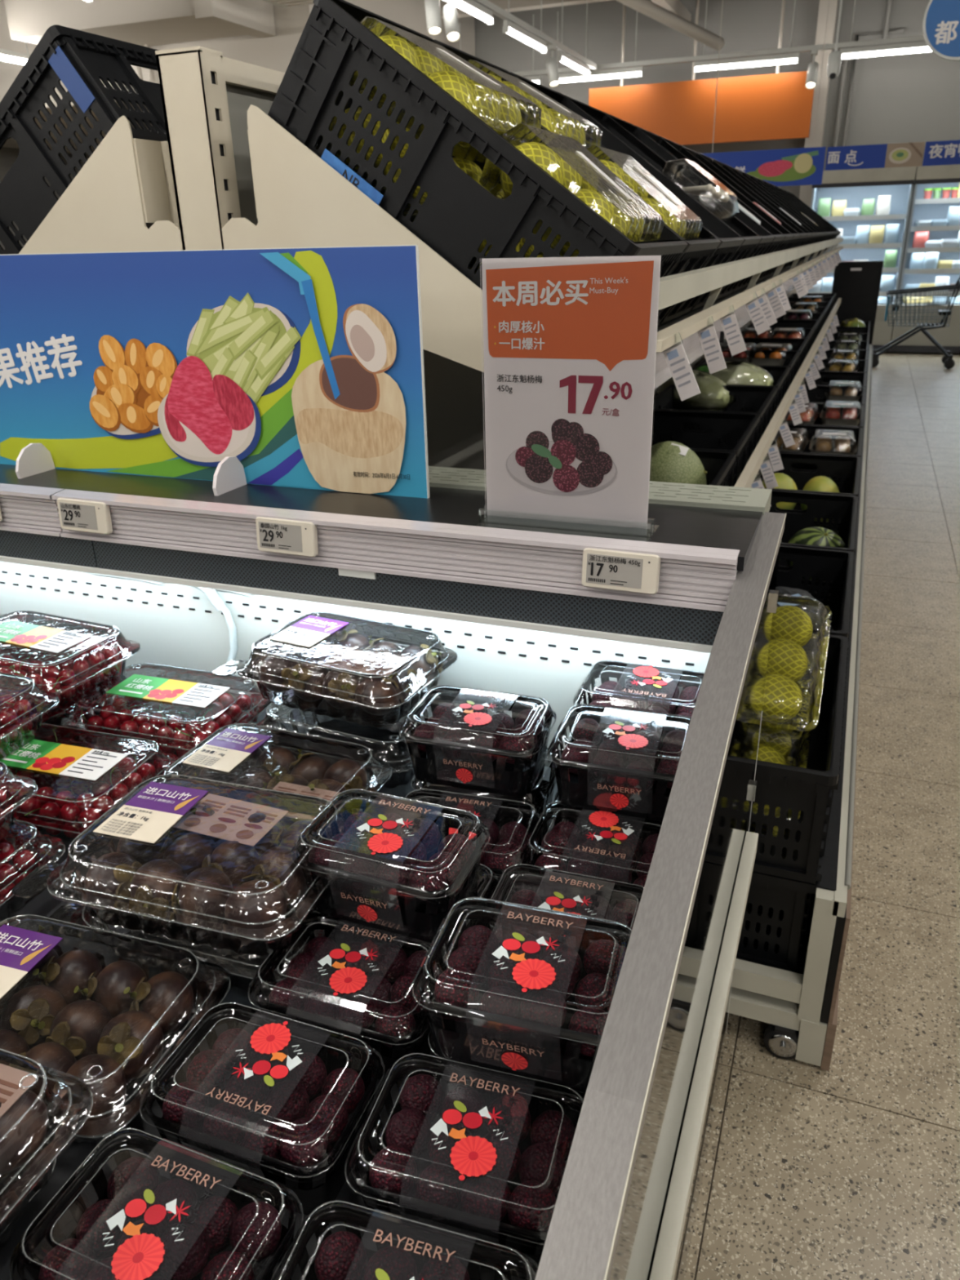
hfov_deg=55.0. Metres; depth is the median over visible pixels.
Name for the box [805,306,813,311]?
potato
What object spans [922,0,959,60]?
round sign
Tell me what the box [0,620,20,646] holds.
cherry
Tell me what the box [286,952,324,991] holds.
bayberry
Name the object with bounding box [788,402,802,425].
price tag
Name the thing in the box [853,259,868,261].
pack
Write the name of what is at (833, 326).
flag
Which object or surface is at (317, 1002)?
bayberry
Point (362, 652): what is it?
mangosteen
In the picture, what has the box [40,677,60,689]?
cherry
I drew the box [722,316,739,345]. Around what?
print
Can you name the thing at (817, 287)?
pack
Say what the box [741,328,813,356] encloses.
plastic crate
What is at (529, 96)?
pear
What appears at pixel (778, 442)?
potato
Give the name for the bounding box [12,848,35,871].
cherry
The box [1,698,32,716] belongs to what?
cherry
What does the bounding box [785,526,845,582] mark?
watermelon
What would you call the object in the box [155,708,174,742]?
cherry
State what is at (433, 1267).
bayberry
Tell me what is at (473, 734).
bayberry
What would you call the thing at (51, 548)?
grille
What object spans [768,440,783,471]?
price tag
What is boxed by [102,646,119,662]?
cherry
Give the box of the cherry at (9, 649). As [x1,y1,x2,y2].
[0,644,17,656]
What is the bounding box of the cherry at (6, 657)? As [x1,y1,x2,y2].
[0,654,16,667]
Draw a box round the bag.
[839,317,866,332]
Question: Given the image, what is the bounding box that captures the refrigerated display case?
[0,463,786,1279]
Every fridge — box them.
[806,166,916,351]
[889,164,959,353]
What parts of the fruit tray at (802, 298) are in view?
lid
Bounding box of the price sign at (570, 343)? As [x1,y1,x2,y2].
[475,253,662,542]
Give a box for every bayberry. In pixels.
[38,1238,96,1279]
[75,1199,130,1258]
[86,1255,133,1279]
[106,1156,159,1208]
[115,1218,166,1279]
[146,1177,197,1229]
[146,1276,168,1279]
[158,1220,210,1279]
[162,1081,208,1128]
[186,1049,231,1097]
[189,1195,238,1254]
[200,1251,254,1279]
[202,1102,248,1153]
[212,1028,251,1073]
[223,1067,269,1116]
[229,1201,281,1262]
[240,1119,284,1170]
[244,1041,288,1077]
[263,1080,309,1128]
[268,978,307,1019]
[279,1117,328,1166]
[283,1052,326,1098]
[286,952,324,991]
[302,936,337,973]
[303,986,342,1027]
[303,1094,348,1144]
[308,840,346,877]
[314,1231,367,1279]
[319,967,346,996]
[321,1067,364,1114]
[329,832,359,868]
[336,941,372,976]
[336,990,376,1028]
[343,811,374,841]
[343,855,377,893]
[358,831,390,866]
[360,974,391,1015]
[363,1245,417,1279]
[368,1145,417,1195]
[370,942,407,982]
[372,813,406,838]
[374,857,411,896]
[375,1004,416,1047]
[385,1109,431,1159]
[390,836,426,870]
[390,973,429,1014]
[399,1074,444,1122]
[403,950,439,988]
[404,817,439,853]
[408,861,446,900]
[413,722,443,752]
[415,1162,462,1220]
[417,1255,469,1279]
[425,715,452,736]
[427,851,462,888]
[427,1122,471,1173]
[432,702,459,724]
[434,966,479,1008]
[437,833,473,868]
[441,729,471,759]
[441,1085,485,1134]
[446,945,489,987]
[449,805,466,810]
[450,717,478,742]
[457,924,498,965]
[458,702,487,728]
[460,1169,510,1221]
[469,834,492,857]
[470,733,498,763]
[471,841,484,864]
[477,718,506,742]
[478,986,521,1034]
[480,818,499,847]
[482,1131,521,1183]
[484,847,516,877]
[484,1094,531,1143]
[487,956,529,999]
[491,712,515,734]
[493,838,524,864]
[493,925,522,942]
[497,733,528,764]
[497,821,528,847]
[500,901,528,932]
[500,931,541,959]
[507,1180,556,1232]
[509,724,537,750]
[509,888,542,907]
[515,708,543,735]
[518,1142,566,1195]
[520,986,566,1034]
[529,1110,575,1159]
[534,853,566,871]
[538,930,567,938]
[538,937,551,951]
[541,830,573,860]
[541,944,582,983]
[541,955,575,999]
[546,896,576,913]
[551,821,581,851]
[561,742,592,774]
[564,936,592,950]
[566,853,599,877]
[568,1005,608,1057]
[571,738,597,763]
[572,718,602,745]
[572,839,604,866]
[574,972,616,1013]
[576,893,611,919]
[579,828,609,853]
[582,938,625,983]
[589,699,612,728]
[591,684,620,707]
[592,749,624,781]
[597,738,628,764]
[598,859,631,884]
[599,680,624,699]
[602,722,632,747]
[604,844,636,872]
[610,898,639,929]
[611,832,642,861]
[614,700,641,711]
[618,691,646,711]
[624,675,651,698]
[625,760,654,791]
[628,741,659,768]
[632,875,647,887]
[635,728,662,753]
[635,853,653,877]
[641,833,658,855]
[644,706,668,732]
[647,692,675,715]
[651,679,679,702]
[656,756,679,788]
[659,740,684,760]
[662,729,686,746]
[675,702,695,715]
[677,712,692,717]
[678,686,699,705]
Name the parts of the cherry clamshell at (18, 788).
lid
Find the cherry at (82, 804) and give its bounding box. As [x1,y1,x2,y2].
[64,791,94,810]
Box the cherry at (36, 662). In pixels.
[26,658,44,674]
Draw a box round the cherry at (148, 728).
[137,722,155,739]
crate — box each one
[0,24,167,254]
[267,0,688,289]
[434,39,720,324]
[510,71,744,324]
[564,94,761,310]
[604,111,774,299]
[635,124,785,292]
[651,409,759,486]
[653,384,777,449]
[659,135,794,286]
[680,144,800,280]
[684,364,790,431]
[692,449,736,486]
[697,151,807,276]
[697,349,799,390]
[711,157,812,271]
[720,337,808,371]
[722,162,816,269]
[733,167,820,266]
[736,880,811,973]
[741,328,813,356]
[742,171,823,263]
[746,320,819,348]
[748,632,848,884]
[751,175,826,262]
[758,177,829,258]
[759,452,861,534]
[760,424,862,493]
[764,180,831,258]
[768,489,857,612]
[769,182,833,257]
[775,185,835,255]
[775,545,854,708]
[776,312,823,336]
[780,187,837,254]
[781,306,827,327]
[784,189,839,248]
[786,190,840,252]
[786,293,836,307]
[786,403,864,464]
[787,297,834,314]
[789,302,831,319]
[804,371,866,401]
[804,385,866,417]
[809,359,867,382]
[817,349,868,366]
[826,333,869,346]
[827,340,869,357]
[830,326,870,340]
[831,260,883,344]
[836,320,870,327]
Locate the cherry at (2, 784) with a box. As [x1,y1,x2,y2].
[0,781,6,788]
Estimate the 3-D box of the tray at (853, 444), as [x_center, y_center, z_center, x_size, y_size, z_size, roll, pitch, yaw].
[1.575,-0.847,4.121,0.200,0.043,0.250,7,25,18]
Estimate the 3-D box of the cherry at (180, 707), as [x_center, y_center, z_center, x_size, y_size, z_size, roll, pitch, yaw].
[-0.452,0.099,1.398,0.025,0.025,0.025,-19,29,-34]
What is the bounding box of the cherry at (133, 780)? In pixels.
[122,751,143,791]
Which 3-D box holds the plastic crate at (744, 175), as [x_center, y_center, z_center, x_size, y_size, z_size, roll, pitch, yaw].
[1.720,-2.543,5.554,0.631,0.542,0.426,8,25,20]
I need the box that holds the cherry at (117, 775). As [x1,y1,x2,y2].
[102,767,122,786]
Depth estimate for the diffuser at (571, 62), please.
10.80 m
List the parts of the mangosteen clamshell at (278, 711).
lid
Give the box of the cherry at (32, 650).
[28,647,43,653]
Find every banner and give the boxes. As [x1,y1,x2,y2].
[702,0,829,186]
[825,143,887,170]
[884,142,924,167]
[922,139,959,165]
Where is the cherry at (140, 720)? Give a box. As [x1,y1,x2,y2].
[133,711,150,726]
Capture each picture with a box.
[89,334,177,439]
[157,355,261,466]
[186,292,301,403]
[259,252,340,399]
[291,303,405,493]
[505,440,617,495]
[515,418,612,492]
[531,444,562,468]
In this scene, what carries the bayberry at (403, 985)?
in the box at (344, 980)
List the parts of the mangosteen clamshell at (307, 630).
lid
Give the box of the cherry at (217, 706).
[207,699,224,716]
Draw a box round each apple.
[722,348,730,357]
[733,351,746,357]
[825,407,839,413]
[825,409,839,418]
[841,410,857,419]
[842,407,857,413]
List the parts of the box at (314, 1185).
lid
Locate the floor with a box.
[684,349,959,1279]
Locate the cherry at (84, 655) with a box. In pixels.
[71,649,88,661]
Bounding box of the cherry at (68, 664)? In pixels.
[57,656,74,671]
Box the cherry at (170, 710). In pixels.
[160,701,179,719]
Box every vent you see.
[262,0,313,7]
[428,466,772,515]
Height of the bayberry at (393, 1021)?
0.035 m
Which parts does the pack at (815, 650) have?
lid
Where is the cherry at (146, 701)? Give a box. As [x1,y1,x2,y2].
[140,698,151,704]
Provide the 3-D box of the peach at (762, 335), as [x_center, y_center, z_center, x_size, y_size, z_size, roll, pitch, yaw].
[1.705,-1.816,5.552,0.070,0.068,0.069,11,27,27]
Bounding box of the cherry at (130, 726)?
[120,709,148,736]
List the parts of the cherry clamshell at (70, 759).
lid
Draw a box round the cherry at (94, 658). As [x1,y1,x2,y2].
[87,651,105,667]
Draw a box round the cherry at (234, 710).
[224,703,242,719]
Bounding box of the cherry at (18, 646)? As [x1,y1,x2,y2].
[13,644,29,651]
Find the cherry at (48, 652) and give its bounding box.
[42,649,57,655]
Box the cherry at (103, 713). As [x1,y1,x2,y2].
[99,704,117,719]
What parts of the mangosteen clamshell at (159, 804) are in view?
lid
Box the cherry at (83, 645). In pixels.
[71,640,88,651]
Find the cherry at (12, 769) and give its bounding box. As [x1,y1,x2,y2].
[0,765,15,778]
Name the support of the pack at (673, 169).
in the plastic crate at (752, 239)
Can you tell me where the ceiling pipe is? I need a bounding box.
[616,0,724,51]
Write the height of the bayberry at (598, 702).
0.036 m
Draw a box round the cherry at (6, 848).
[0,841,15,864]
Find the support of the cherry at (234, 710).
on the cherries at (68, 694)
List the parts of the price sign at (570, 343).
orange panel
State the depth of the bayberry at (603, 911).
0.93 m
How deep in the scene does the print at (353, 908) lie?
0.87 m
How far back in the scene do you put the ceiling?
8.99 m
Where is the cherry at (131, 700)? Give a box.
[124,695,141,704]
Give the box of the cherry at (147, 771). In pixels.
[136,762,155,781]
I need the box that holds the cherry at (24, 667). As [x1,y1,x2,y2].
[13,658,29,673]
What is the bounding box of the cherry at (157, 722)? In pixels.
[148,711,167,728]
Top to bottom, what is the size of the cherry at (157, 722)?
0.024 m
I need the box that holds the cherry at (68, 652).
[57,647,74,658]
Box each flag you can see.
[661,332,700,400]
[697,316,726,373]
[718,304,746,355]
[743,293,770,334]
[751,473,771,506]
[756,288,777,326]
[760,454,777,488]
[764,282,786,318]
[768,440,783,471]
[775,283,791,311]
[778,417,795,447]
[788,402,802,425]
[791,271,807,297]
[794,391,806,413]
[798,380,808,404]
[799,268,808,293]
[800,268,813,289]
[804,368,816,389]
[806,262,817,284]
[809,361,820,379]
[812,262,822,281]
[813,353,824,369]
[817,258,826,277]
[817,344,826,359]
[822,257,831,273]
[822,336,830,351]
[826,253,835,269]
[826,325,833,341]
[830,319,837,333]
[831,253,838,266]
[833,315,839,326]
[835,248,841,263]
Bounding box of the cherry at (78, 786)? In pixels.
[70,777,90,795]
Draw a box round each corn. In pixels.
[829,364,839,370]
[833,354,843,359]
[841,364,852,371]
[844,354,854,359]
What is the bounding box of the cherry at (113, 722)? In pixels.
[102,715,121,732]
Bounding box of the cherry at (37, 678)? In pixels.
[10,666,44,688]
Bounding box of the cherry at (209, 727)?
[202,720,220,735]
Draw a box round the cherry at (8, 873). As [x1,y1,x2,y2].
[0,863,17,885]
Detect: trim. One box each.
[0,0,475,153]
[134,44,153,79]
[439,0,609,19]
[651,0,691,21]
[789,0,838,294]
[832,0,892,146]
[841,28,903,146]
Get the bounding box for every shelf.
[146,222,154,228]
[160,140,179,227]
[657,252,824,329]
[751,344,869,894]
[754,319,833,479]
[800,893,815,974]
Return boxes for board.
[0,244,430,498]
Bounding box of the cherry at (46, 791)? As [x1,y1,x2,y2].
[32,786,57,804]
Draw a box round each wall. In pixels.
[0,146,74,249]
[71,0,959,296]
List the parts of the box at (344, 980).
lid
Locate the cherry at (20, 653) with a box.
[13,647,31,661]
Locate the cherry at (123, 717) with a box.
[116,708,133,722]
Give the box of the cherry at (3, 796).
[0,786,7,807]
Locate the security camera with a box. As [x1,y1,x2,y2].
[826,0,842,79]
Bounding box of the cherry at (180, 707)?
[173,703,190,711]
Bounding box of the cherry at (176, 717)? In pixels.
[159,705,185,731]
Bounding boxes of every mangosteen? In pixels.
[0,983,20,1019]
[0,984,66,1048]
[0,1029,30,1066]
[0,1090,48,1175]
[0,1176,16,1193]
[8,1041,76,1093]
[17,924,58,990]
[32,949,102,1004]
[44,1000,112,1061]
[53,1053,126,1120]
[73,960,147,1017]
[84,852,142,912]
[97,1010,164,1080]
[116,829,173,865]
[123,971,193,1035]
[128,859,187,920]
[159,829,216,875]
[168,800,199,834]
[170,866,233,928]
[186,804,226,846]
[192,776,208,801]
[199,764,242,783]
[201,840,259,889]
[224,873,287,928]
[235,764,275,788]
[239,746,262,772]
[247,813,284,856]
[251,845,307,904]
[254,746,296,777]
[259,651,298,692]
[262,782,280,822]
[266,771,308,789]
[274,818,329,862]
[280,816,328,831]
[284,644,321,663]
[288,660,329,701]
[288,749,330,782]
[306,778,346,820]
[312,640,341,671]
[315,631,340,648]
[322,668,362,709]
[323,759,367,790]
[333,625,369,649]
[355,671,398,715]
[358,649,382,679]
[364,635,401,655]
[377,660,420,699]
[398,644,441,683]
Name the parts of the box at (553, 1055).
lid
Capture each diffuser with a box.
[0,55,26,64]
[506,28,545,52]
[559,71,641,82]
[560,57,589,75]
[694,58,797,71]
[841,47,931,58]
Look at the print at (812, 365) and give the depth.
4.94 m
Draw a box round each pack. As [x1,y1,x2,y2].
[315,116,417,222]
[350,16,541,162]
[467,58,601,146]
[479,122,664,257]
[586,144,702,239]
[662,158,739,224]
[728,196,760,224]
[750,717,810,836]
[752,201,781,224]
[760,593,831,739]
[775,586,833,630]
[779,207,800,224]
[808,280,822,291]
[817,197,831,216]
[821,277,833,291]
[831,200,846,216]
[835,228,843,244]
[839,235,856,244]
[843,208,861,215]
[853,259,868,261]
[854,225,870,243]
[861,198,875,215]
[868,225,884,243]
[875,195,891,214]
[877,296,886,302]
[879,275,895,291]
[883,249,897,267]
[884,223,899,243]
[902,296,920,302]
[904,284,919,288]
[909,252,925,268]
[912,231,928,247]
[914,219,931,226]
[918,283,935,291]
[919,296,932,302]
[923,252,938,268]
[924,240,942,247]
[930,218,947,226]
[932,296,948,302]
[934,276,949,291]
[936,259,953,268]
[940,239,959,247]
[946,205,959,225]
[949,296,959,302]
[951,260,959,268]
[956,183,959,197]
[957,231,959,246]
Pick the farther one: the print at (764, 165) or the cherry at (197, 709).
the print at (764, 165)
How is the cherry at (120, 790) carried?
on the cherries at (68, 694)
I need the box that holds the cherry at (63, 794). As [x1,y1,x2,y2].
[54,790,75,808]
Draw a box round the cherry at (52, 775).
[48,742,56,778]
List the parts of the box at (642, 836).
lid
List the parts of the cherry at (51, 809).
stem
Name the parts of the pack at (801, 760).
lid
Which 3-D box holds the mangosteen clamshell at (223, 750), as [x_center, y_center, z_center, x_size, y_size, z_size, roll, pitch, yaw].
[-0.276,0.190,1.172,0.289,0.079,0.201,8,25,20]
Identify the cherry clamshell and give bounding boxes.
[0,610,141,711]
[0,672,59,759]
[0,723,179,849]
[0,761,37,839]
[0,819,65,922]
[34,697,111,742]
[42,662,271,768]
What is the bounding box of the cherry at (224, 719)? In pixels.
[214,712,232,728]
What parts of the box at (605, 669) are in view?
lid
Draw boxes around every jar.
[924,188,933,198]
[933,187,942,198]
[942,187,951,198]
[951,186,959,197]
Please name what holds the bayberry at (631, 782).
in the box at (585, 790)
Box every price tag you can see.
[0,507,2,521]
[57,497,112,534]
[255,516,318,556]
[581,547,661,594]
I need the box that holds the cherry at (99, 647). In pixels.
[86,626,103,654]
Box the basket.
[886,288,956,326]
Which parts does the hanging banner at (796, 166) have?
panel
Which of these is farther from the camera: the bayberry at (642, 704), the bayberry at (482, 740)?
the bayberry at (642, 704)
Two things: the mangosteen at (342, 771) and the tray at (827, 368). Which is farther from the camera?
the tray at (827, 368)
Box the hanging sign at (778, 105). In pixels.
[588,0,813,145]
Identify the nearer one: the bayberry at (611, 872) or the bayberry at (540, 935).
the bayberry at (540, 935)
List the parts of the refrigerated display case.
price rail, plate, price rail, panel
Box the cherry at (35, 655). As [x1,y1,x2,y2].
[28,650,47,662]
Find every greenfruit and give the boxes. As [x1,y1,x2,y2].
[836,344,845,349]
[847,344,856,349]
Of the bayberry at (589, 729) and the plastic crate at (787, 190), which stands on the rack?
the plastic crate at (787, 190)
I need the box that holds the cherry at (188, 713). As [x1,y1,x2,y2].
[177,707,196,724]
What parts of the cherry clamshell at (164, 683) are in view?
lid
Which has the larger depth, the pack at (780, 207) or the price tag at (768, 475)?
the pack at (780, 207)
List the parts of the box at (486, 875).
lid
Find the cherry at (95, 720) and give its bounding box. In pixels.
[80,706,103,731]
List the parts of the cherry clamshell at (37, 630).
lid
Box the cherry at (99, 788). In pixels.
[89,780,110,797]
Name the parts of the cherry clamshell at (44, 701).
lid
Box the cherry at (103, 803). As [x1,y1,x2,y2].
[93,794,113,813]
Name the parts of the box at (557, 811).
lid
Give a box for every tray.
[48,826,343,955]
[53,944,229,1144]
[62,690,271,768]
[260,706,414,788]
[350,71,502,162]
[720,342,757,362]
[723,356,750,362]
[741,327,773,337]
[748,342,792,365]
[749,357,786,365]
[768,327,805,337]
[777,427,809,452]
[777,439,809,452]
[782,309,813,319]
[782,316,812,319]
[786,402,819,424]
[786,413,819,424]
[791,302,818,312]
[792,311,817,312]
[800,295,824,306]
[808,429,857,454]
[808,439,857,454]
[819,400,861,426]
[819,409,860,426]
[824,358,859,371]
[824,365,858,371]
[824,380,862,401]
[824,391,862,401]
[829,349,859,365]
[829,355,858,365]
[833,339,861,349]
[836,332,862,340]
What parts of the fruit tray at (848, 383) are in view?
lid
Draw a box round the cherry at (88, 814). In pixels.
[79,806,101,826]
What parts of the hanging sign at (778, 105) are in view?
panel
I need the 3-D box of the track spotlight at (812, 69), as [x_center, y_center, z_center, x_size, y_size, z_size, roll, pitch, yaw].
[3.869,-6.632,10.722,0.120,0.391,0.232,8,25,20]
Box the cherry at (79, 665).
[71,658,89,675]
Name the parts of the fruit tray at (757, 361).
lid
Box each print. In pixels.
[0,623,82,647]
[0,932,51,964]
[0,1079,19,1103]
[2,742,116,773]
[102,1155,221,1279]
[119,678,220,702]
[183,799,277,839]
[186,731,262,765]
[205,1021,302,1115]
[275,617,340,642]
[275,786,334,818]
[317,924,396,995]
[340,892,386,922]
[353,471,409,479]
[356,800,430,854]
[373,1229,455,1279]
[430,1073,520,1180]
[437,796,492,839]
[443,759,482,783]
[452,691,508,726]
[482,1038,543,1071]
[491,911,573,991]
[537,875,603,937]
[574,810,634,858]
[597,783,640,808]
[602,711,655,749]
[621,666,673,697]
[666,348,690,387]
[700,329,719,362]
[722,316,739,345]
[746,150,818,181]
[747,302,764,326]
[751,482,762,488]
[758,297,771,318]
[760,462,773,482]
[767,291,781,311]
[768,447,779,465]
[776,287,786,305]
[779,425,791,441]
[789,405,799,420]
[792,276,803,292]
[795,394,803,408]
[799,386,806,399]
[803,271,810,284]
[805,373,813,385]
[808,268,814,280]
[809,364,817,375]
[813,355,822,365]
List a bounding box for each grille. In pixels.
[0,529,97,568]
[92,540,723,645]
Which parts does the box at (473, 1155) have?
lid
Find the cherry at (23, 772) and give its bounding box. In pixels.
[14,768,35,778]
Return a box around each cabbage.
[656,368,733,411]
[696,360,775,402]
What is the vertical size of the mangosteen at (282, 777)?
0.064 m
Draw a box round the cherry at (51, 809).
[24,801,60,822]
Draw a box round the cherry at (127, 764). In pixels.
[117,756,137,774]
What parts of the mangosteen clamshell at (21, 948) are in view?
lid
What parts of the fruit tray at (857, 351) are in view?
lid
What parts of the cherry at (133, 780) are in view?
stem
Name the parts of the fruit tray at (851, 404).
lid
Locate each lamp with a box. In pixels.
[0,41,30,64]
[444,0,493,25]
[459,13,541,84]
[502,0,546,53]
[556,0,590,76]
[556,10,643,82]
[693,0,799,71]
[840,0,931,58]
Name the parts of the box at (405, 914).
lid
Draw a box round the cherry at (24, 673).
[12,656,31,677]
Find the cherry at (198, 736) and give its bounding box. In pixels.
[175,727,208,746]
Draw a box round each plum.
[787,314,795,319]
[799,314,807,319]
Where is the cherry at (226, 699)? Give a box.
[217,693,235,708]
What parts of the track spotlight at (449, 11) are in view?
bulb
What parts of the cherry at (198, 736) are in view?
stem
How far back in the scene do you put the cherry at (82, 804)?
1.16 m
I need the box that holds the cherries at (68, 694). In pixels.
[0,661,249,902]
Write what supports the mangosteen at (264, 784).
in the mangosteen clamshell at (223, 750)
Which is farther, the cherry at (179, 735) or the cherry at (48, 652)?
the cherry at (48, 652)
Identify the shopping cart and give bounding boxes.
[871,275,959,368]
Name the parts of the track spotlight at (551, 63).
arm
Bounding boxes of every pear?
[330,106,388,173]
[362,35,422,106]
[382,148,427,214]
[387,121,409,150]
[412,46,445,75]
[420,70,478,128]
[441,60,469,79]
[452,156,483,186]
[458,80,501,146]
[468,239,519,273]
[488,73,505,84]
[492,88,521,134]
[500,142,563,197]
[502,80,526,106]
[519,102,556,133]
[519,237,533,257]
[522,89,542,104]
[547,108,572,137]
[549,146,582,191]
[555,188,615,257]
[564,115,585,145]
[580,177,596,191]
[597,191,631,235]
[598,159,626,183]
[613,162,637,194]
[627,216,644,241]
[637,182,648,197]
[640,196,667,225]
[652,198,677,231]
[675,217,686,237]
[751,802,780,822]
[756,743,786,764]
[759,720,791,759]
[761,674,802,724]
[765,638,807,682]
[769,605,813,647]
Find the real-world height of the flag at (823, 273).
0.107 m
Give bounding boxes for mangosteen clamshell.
[0,914,230,1144]
[0,1049,93,1236]
[0,1146,53,1245]
[11,773,346,955]
[37,902,325,994]
[163,723,391,839]
[213,612,457,727]
[248,702,459,788]
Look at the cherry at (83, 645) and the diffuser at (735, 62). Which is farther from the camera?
the diffuser at (735, 62)
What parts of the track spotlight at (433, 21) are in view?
bulb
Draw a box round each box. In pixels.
[8,1128,303,1279]
[139,1002,385,1215]
[248,911,453,1084]
[274,1200,538,1279]
[290,788,489,942]
[333,863,503,965]
[344,1053,584,1279]
[399,684,556,796]
[404,788,543,902]
[410,751,557,840]
[412,897,631,1090]
[428,1030,586,1128]
[475,863,644,948]
[519,800,662,909]
[546,704,691,821]
[554,791,646,843]
[573,660,704,739]
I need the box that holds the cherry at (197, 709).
[190,705,208,714]
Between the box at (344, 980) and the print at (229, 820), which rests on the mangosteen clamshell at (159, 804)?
the print at (229, 820)
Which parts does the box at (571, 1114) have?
lid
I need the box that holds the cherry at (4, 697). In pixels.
[0,693,15,709]
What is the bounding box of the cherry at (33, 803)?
[18,795,41,815]
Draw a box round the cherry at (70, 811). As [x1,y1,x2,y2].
[59,802,80,822]
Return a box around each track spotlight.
[424,0,442,35]
[442,2,460,42]
[545,44,559,87]
[804,48,818,88]
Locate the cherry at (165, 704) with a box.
[156,700,173,709]
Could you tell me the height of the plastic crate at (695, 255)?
0.542 m
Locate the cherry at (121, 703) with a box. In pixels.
[111,697,129,711]
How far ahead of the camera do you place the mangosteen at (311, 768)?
1.19 m
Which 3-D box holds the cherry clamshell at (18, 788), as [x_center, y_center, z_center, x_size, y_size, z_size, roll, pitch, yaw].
[-0.662,0.192,1.015,0.292,0.077,0.196,6,25,17]
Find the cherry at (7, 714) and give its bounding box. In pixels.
[0,706,17,726]
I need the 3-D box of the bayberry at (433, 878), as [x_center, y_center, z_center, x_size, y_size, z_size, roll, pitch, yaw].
[-0.049,0.222,0.852,0.035,0.036,0.035,-8,24,-15]
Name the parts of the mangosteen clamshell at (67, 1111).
lid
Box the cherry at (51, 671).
[40,664,59,679]
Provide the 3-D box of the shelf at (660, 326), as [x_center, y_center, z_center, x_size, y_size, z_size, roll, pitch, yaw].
[1.525,-2.304,5.281,0.480,0.353,8.960,8,25,20]
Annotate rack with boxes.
[18,45,872,1071]
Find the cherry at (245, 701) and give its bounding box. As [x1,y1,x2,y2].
[226,690,252,711]
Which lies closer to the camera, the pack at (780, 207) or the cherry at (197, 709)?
the cherry at (197, 709)
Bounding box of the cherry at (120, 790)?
[107,767,128,801]
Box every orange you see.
[754,351,764,358]
[769,350,781,358]
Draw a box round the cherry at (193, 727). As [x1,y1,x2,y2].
[184,708,213,735]
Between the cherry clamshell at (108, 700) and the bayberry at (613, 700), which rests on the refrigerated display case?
the cherry clamshell at (108, 700)
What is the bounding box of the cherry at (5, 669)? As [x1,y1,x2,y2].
[0,665,14,675]
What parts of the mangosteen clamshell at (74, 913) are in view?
lid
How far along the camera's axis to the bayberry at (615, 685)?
1.21 m
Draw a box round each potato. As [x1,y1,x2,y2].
[775,439,779,448]
[777,435,782,446]
[782,439,798,449]
[792,434,803,444]
[792,435,800,448]
[795,306,804,309]
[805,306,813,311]
[815,438,831,445]
[815,440,831,451]
[829,388,842,395]
[830,386,842,391]
[834,439,850,446]
[834,442,850,452]
[844,386,857,391]
[844,388,857,395]
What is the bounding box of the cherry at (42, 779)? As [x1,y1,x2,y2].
[32,772,52,790]
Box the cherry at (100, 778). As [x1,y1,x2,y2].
[88,774,103,782]
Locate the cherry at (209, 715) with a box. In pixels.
[196,707,213,724]
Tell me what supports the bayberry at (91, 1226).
in the box at (209, 1175)
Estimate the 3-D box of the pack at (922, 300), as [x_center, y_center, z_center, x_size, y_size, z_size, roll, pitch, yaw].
[5.622,-4.310,11.662,0.184,0.081,0.168,3,24,10]
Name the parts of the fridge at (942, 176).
panel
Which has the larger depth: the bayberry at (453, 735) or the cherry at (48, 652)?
the cherry at (48, 652)
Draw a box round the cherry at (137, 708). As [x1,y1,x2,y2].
[128,700,146,714]
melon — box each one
[649,440,706,484]
[761,472,797,509]
[800,475,839,522]
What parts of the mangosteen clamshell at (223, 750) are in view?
lid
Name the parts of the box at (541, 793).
lid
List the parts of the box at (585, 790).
lid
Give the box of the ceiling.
[3,0,275,46]
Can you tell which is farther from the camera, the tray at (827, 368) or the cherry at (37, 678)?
the tray at (827, 368)
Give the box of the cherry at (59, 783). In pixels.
[50,774,71,792]
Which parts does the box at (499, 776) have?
lid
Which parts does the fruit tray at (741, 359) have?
lid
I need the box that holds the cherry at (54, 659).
[42,653,59,666]
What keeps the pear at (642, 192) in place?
in the pack at (655, 189)
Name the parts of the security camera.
rod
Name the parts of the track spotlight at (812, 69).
bulb, arm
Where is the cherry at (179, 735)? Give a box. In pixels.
[173,728,191,745]
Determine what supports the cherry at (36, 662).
on the cherries at (68, 694)
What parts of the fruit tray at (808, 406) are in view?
lid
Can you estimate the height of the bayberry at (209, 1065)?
0.036 m
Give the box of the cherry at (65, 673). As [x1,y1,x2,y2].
[52,668,75,688]
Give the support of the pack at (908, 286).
on the fridge at (942, 176)
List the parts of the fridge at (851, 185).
panel, panel, panel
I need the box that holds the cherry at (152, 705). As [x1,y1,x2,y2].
[128,700,162,715]
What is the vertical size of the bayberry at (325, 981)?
0.035 m
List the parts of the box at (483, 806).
lid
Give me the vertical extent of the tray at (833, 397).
0.043 m
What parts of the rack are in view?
upright post, panel, panel, shelf arm, tag rail, rail, tag rail, corner post, trim, rail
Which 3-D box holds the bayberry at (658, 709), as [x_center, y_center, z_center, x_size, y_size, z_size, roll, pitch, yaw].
[0.217,0.100,1.143,0.035,0.035,0.035,-1,24,2]
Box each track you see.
[473,0,596,69]
[511,35,924,76]
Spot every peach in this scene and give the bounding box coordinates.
[743,332,755,337]
[757,332,768,337]
[773,333,785,337]
[786,413,792,420]
[787,333,799,337]
[799,412,810,421]
[804,409,812,420]

